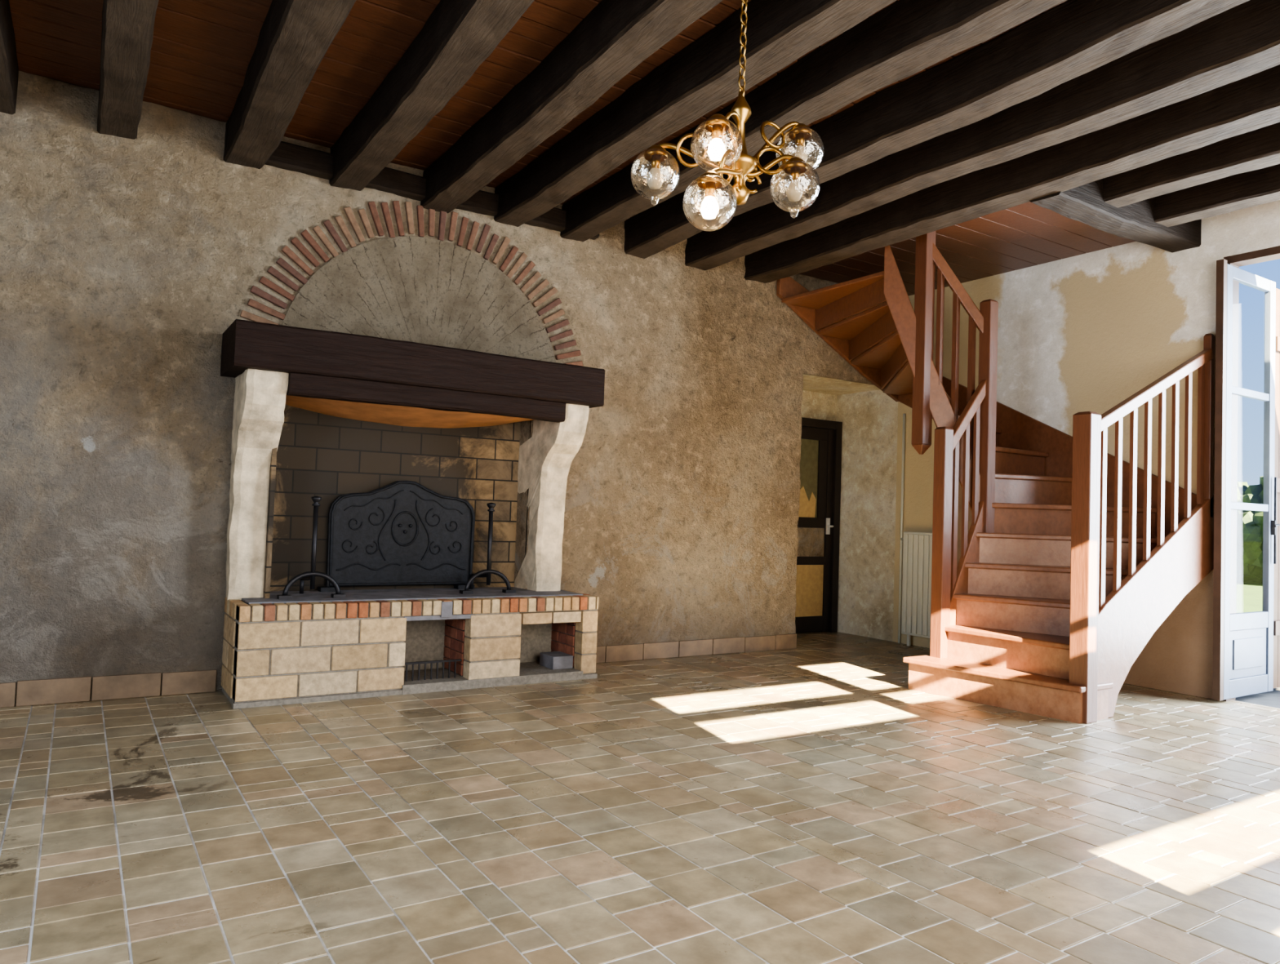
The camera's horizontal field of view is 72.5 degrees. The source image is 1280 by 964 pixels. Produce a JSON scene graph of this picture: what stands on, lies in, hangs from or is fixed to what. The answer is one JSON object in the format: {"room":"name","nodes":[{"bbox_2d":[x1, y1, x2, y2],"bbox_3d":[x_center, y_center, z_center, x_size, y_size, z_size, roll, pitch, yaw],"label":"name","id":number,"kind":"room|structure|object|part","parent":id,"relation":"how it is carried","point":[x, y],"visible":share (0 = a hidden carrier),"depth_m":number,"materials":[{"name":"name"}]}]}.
{"room":"traditional dwelling","nodes":[
{"label":"traditional dwelling","id":0,"kind":"room"},
{"bbox_2d":[0,70,897,706],"bbox_3d":[-1.555,-0.382,6.039,8.880,3.300,0.774,3,-2,-33],"label":"wall","id":1,"kind":"structure","parent":0,"point":[126,268],"depth_m":5.01,"materials":[{"name":"paint"}]},
{"bbox_2d":[0,669,216,707],"bbox_3d":[-3.660,1.068,4.224,2.914,0.130,0.028,3,-2,-33],"label":"baseboard","id":2,"kind":"structure","parent":1,"relation":"attached to","point":[77,689],"depth_m":4.71,"materials":[{"name":"tile"}]},
{"bbox_2d":[224,128,599,238],"bbox_3d":[-1.360,-1.915,5.723,2.480,0.153,0.103,3,-2,-33],"label":"beam","id":3,"kind":"structure","parent":1,"relation":"attached to","point":[286,156],"depth_m":5.54,"materials":[{"name":"brown wood"}]},
{"bbox_2d":[595,633,796,663],"bbox_3d":[0.397,1.301,6.835,2.214,0.124,0.028,3,-2,-33],"label":"baseboard","id":4,"kind":"structure","parent":1,"relation":"attached to","point":[650,651],"depth_m":6.83,"materials":[{"name":"tile"}]},
{"bbox_2d":[8,0,1064,220],"bbox_3d":[0.335,-2.099,3.365,9.000,0.060,7.760,3,-2,-33],"label":"ceiling","id":5,"kind":"structure","parent":0,"point":[202,51],"depth_m":4.33,"materials":[{"name":"brown wood"}]},
{"bbox_2d":[0,0,15,115],"bbox_3d":[-1.523,-2.074,1.667,0.242,0.285,6.800,3,-2,-33],"label":"ceiling beam","id":6,"kind":"structure","parent":5,"relation":"attached to","point":[7,71],"depth_m":4.14,"materials":[{"name":"brown wood"}]},
{"bbox_2d":[99,0,161,144],"bbox_3d":[-1.048,-2.045,1.973,0.218,0.291,6.800,3,-2,-33],"label":"ceiling beam","id":7,"kind":"structure","parent":5,"relation":"attached to","point":[129,25],"depth_m":3.96,"materials":[{"name":"brown wood"}]},
{"bbox_2d":[223,0,355,167],"bbox_3d":[-0.521,-2.025,2.312,0.238,0.269,6.800,3,-2,-33],"label":"ceiling beam","id":8,"kind":"structure","parent":5,"relation":"attached to","point":[297,36],"depth_m":4.04,"materials":[{"name":"brown wood"}]},
{"bbox_2d":[328,0,545,192],"bbox_3d":[-0.015,-1.995,2.638,0.232,0.271,6.800,3,-2,-33],"label":"ceiling beam","id":9,"kind":"structure","parent":5,"relation":"attached to","point":[455,37],"depth_m":4.12,"materials":[{"name":"brown wood"}]},
{"bbox_2d":[421,0,731,215],"bbox_3d":[0.473,-1.961,2.952,0.231,0.280,6.800,3,-2,-33],"label":"ceiling beam","id":10,"kind":"structure","parent":5,"relation":"attached to","point":[617,37],"depth_m":4.14,"materials":[{"name":"brown wood"}]},
{"bbox_2d":[492,0,899,226],"bbox_3d":[0.899,-1.937,3.226,0.231,0.279,6.800,3,-2,-33],"label":"ceiling beam","id":11,"kind":"structure","parent":5,"relation":"attached to","point":[704,77],"depth_m":4.18,"materials":[{"name":"brown wood"}]},
{"bbox_2d":[631,0,823,231],"bbox_3d":[0.260,-1.214,2.156,0.477,1.320,0.334,3,-2,-33],"label":"globe chandelier","id":12,"kind":"object","parent":5,"relation":"hanging from","point":[740,166],"visible":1,"depth_m":2.11,"materials":[{"name":"gold metal"}]},
{"bbox_2d":[559,0,1061,239],"bbox_3d":[1.327,-1.921,3.501,0.222,0.271,6.800,3,-2,-33],"label":"ceiling beam","id":13,"kind":"structure","parent":5,"relation":"attached to","point":[911,38],"depth_m":4.03,"materials":[{"name":"brown wood"}]},
{"bbox_2d":[624,0,1254,257],"bbox_3d":[1.785,-1.889,3.796,0.228,0.277,6.800,3,-2,-33],"label":"ceiling beam","id":14,"kind":"structure","parent":5,"relation":"attached to","point":[1069,38],"depth_m":4.10,"materials":[{"name":"brown wood"}]},
{"bbox_2d":[684,0,1279,270],"bbox_3d":[2.262,-1.865,4.103,0.223,0.272,6.800,3,-2,-33],"label":"ceiling beam","id":15,"kind":"structure","parent":5,"relation":"attached to","point":[1242,40],"depth_m":4.38,"materials":[{"name":"brown wood"}]},
{"bbox_2d":[745,62,1279,283],"bbox_3d":[2.781,-1.833,4.437,0.252,0.275,6.800,3,-2,-33],"label":"ceiling beam","id":16,"kind":"structure","parent":5,"relation":"attached to","point":[1246,105],"depth_m":4.96,"materials":[{"name":"brown wood"}]},
{"bbox_2d":[1028,181,1200,253],"bbox_3d":[3.096,-1.770,5.631,1.640,0.264,0.228,3,-2,-33],"label":"header beam","id":17,"kind":"structure","parent":5,"relation":"attached to","point":[1084,204],"depth_m":5.58,"materials":[{"name":"brown wood"}]},
{"bbox_2d":[1102,126,1279,209],"bbox_3d":[4.027,-1.840,3.693,0.198,0.229,4.200,3,-2,-33],"label":"ceiling beam","id":18,"kind":"structure","parent":17,"relation":"attached to","point":[1260,151],"depth_m":4.94,"materials":[{"name":"brown wood"}]},
{"bbox_2d":[1151,164,1279,226],"bbox_3d":[4.514,-1.815,4.007,0.190,0.233,4.200,3,-2,-33],"label":"ceiling beam","id":19,"kind":"structure","parent":17,"relation":"attached to","point":[1261,186],"depth_m":5.36,"materials":[{"name":"brown wood"}]},
{"bbox_2d":[0,631,1279,963],"bbox_3d":[0.259,1.286,3.185,9.000,0.121,7.894,3,-2,-33],"label":"floor","id":20,"kind":"structure","parent":0,"point":[804,804],"depth_m":3.11,"materials":[{"name":"tile"}]},
{"bbox_2d":[220,200,604,709],"bbox_3d":[-1.362,-0.280,5.575,2.393,3.075,0.819,3,-2,-33],"label":"stone fireplace","id":21,"kind":"object","parent":20,"relation":"on","point":[397,388],"visible":1,"depth_m":5.52,"materials":[{"name":"brick"}]},
{"bbox_2d":[276,496,346,599],"bbox_3d":[-1.967,0.379,5.188,0.370,0.594,0.322,3,-2,-33],"label":"andiron","id":22,"kind":"object","parent":21,"relation":"on","point":[308,575],"visible":1,"depth_m":5.07,"materials":[{"name":"metal"}]},
{"bbox_2d":[459,502,515,594],"bbox_3d":[-1.059,0.433,5.844,0.370,0.594,0.322,3,-2,-33],"label":"andiron","id":23,"kind":"object","parent":21,"relation":"on","point":[486,573],"visible":1,"depth_m":5.72,"materials":[{"name":"metal"}]},
{"bbox_2d":[776,231,1214,724],"bbox_3d":[2.391,-0.209,6.493,1.734,3.250,2.750,3,-2,-33],"label":"staircase","id":24,"kind":"structure","parent":20,"relation":"on","point":[1036,493],"depth_m":5.83,"materials":[{"name":"brown wood"}]},
{"bbox_2d":[800,390,837,421],"bbox_3d":[1.407,0.058,8.520,1.780,2.800,0.200,3,-2,-33],"label":"wall","id":25,"kind":"structure","parent":0,"point":[819,406],"depth_m":8.65,"materials":[{"name":"paint"}]},
{"bbox_2d":[795,417,842,632],"bbox_3d":[1.610,0.421,8.431,0.860,2.080,0.160,3,-2,-33],"label":"door","id":26,"kind":"structure","parent":25,"relation":"in","point":[820,462],"depth_m":8.55,"materials":[{"name":"paint"}]},
{"bbox_3d":[1.850,0.434,8.546,0.091,0.160,0.092,3,-2,-33],"label":"handle","id":27,"kind":"part","parent":26,"relation":"part of","materials":[{"name":"silver metal"}]},
{"bbox_2d":[836,199,1279,698],"bbox_3d":[3.992,-0.209,5.729,0.120,3.300,7.700,3,-2,-33],"label":"wall","id":28,"kind":"structure","parent":0,"point":[1089,331],"depth_m":6.71,"materials":[{"name":"paint"}]},
{"bbox_2d":[897,413,932,646],"bbox_3d":[2.496,0.416,7.760,0.102,2.099,0.512,3,-2,-33],"label":"panel radiator","id":29,"kind":"object","parent":28,"relation":"attached to","point":[915,548],"visible":0.73,"depth_m":7.74,"materials":[{"name":"metal"}]},
{"bbox_2d":[798,202,1133,295],"bbox_3d":[2.413,-1.789,6.731,1.600,0.025,2.395,3,-2,-33],"label":"ceiling","id":30,"kind":"structure","parent":28,"relation":"attached to","point":[1026,235],"depth_m":6.58,"materials":[{"name":"brown wood"}]},
{"bbox_2d":[1212,245,1279,701],"bbox_3d":[4.750,-0.026,5.252,1.155,2.950,1.873,3,-2,-33],"label":"frame","id":31,"kind":"object","parent":28,"relation":"attached to","point":[1273,253],"visible":0.75,"depth_m":5.74,"materials":[{"name":"brown paint"}]},
{"bbox_2d":[1223,263,1275,699],"bbox_3d":[4.122,0.003,5.916,0.720,2.860,0.040,3,-2,-33],"label":"glass door","id":32,"kind":"structure","parent":28,"relation":"in","point":[1248,637],"depth_m":5.93,"materials":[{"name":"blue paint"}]},
{"bbox_2d":[1271,477,1279,564],"bbox_3d":[4.376,0.265,6.019,0.111,0.600,0.050,4,-3,-39],"label":"bolt","id":33,"kind":"object","parent":32,"relation":"attached to","point":[1273,523],"visible":1,"depth_m":6.04,"materials":[{"name":"metal"}]},
{"label":"outside","id":34,"kind":"structure","parent":0,"visible":0},
{"bbox_2d":[1235,582,1262,613],"bbox_3d":[53.675,5.650,70.197,153.400,0.200,180.000,3,-2,-33],"label":"lawn","id":35,"kind":"structure","parent":34,"point":[1249,598],"depth_m":16.54,"materials":[{"name":"green plant"}]},
{"bbox_2d":[1236,475,1263,582],"bbox_3d":[14.892,1.519,23.520,5.998,4.590,23.410,3,-2,-33],"label":"hedge","id":36,"kind":"object","parent":35,"relation":"on","point":[1249,523],"visible":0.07,"depth_m":20.99,"materials":[{"name":"green plant"}]},
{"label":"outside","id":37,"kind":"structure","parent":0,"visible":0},
{"bbox_2d":[1234,687,1279,708],"bbox_3d":[6.146,1.603,5.126,2.980,0.180,18.000,3,-2,-33],"label":"ground","id":38,"kind":"structure","parent":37,"point":[1270,699],"depth_m":5.95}
]}

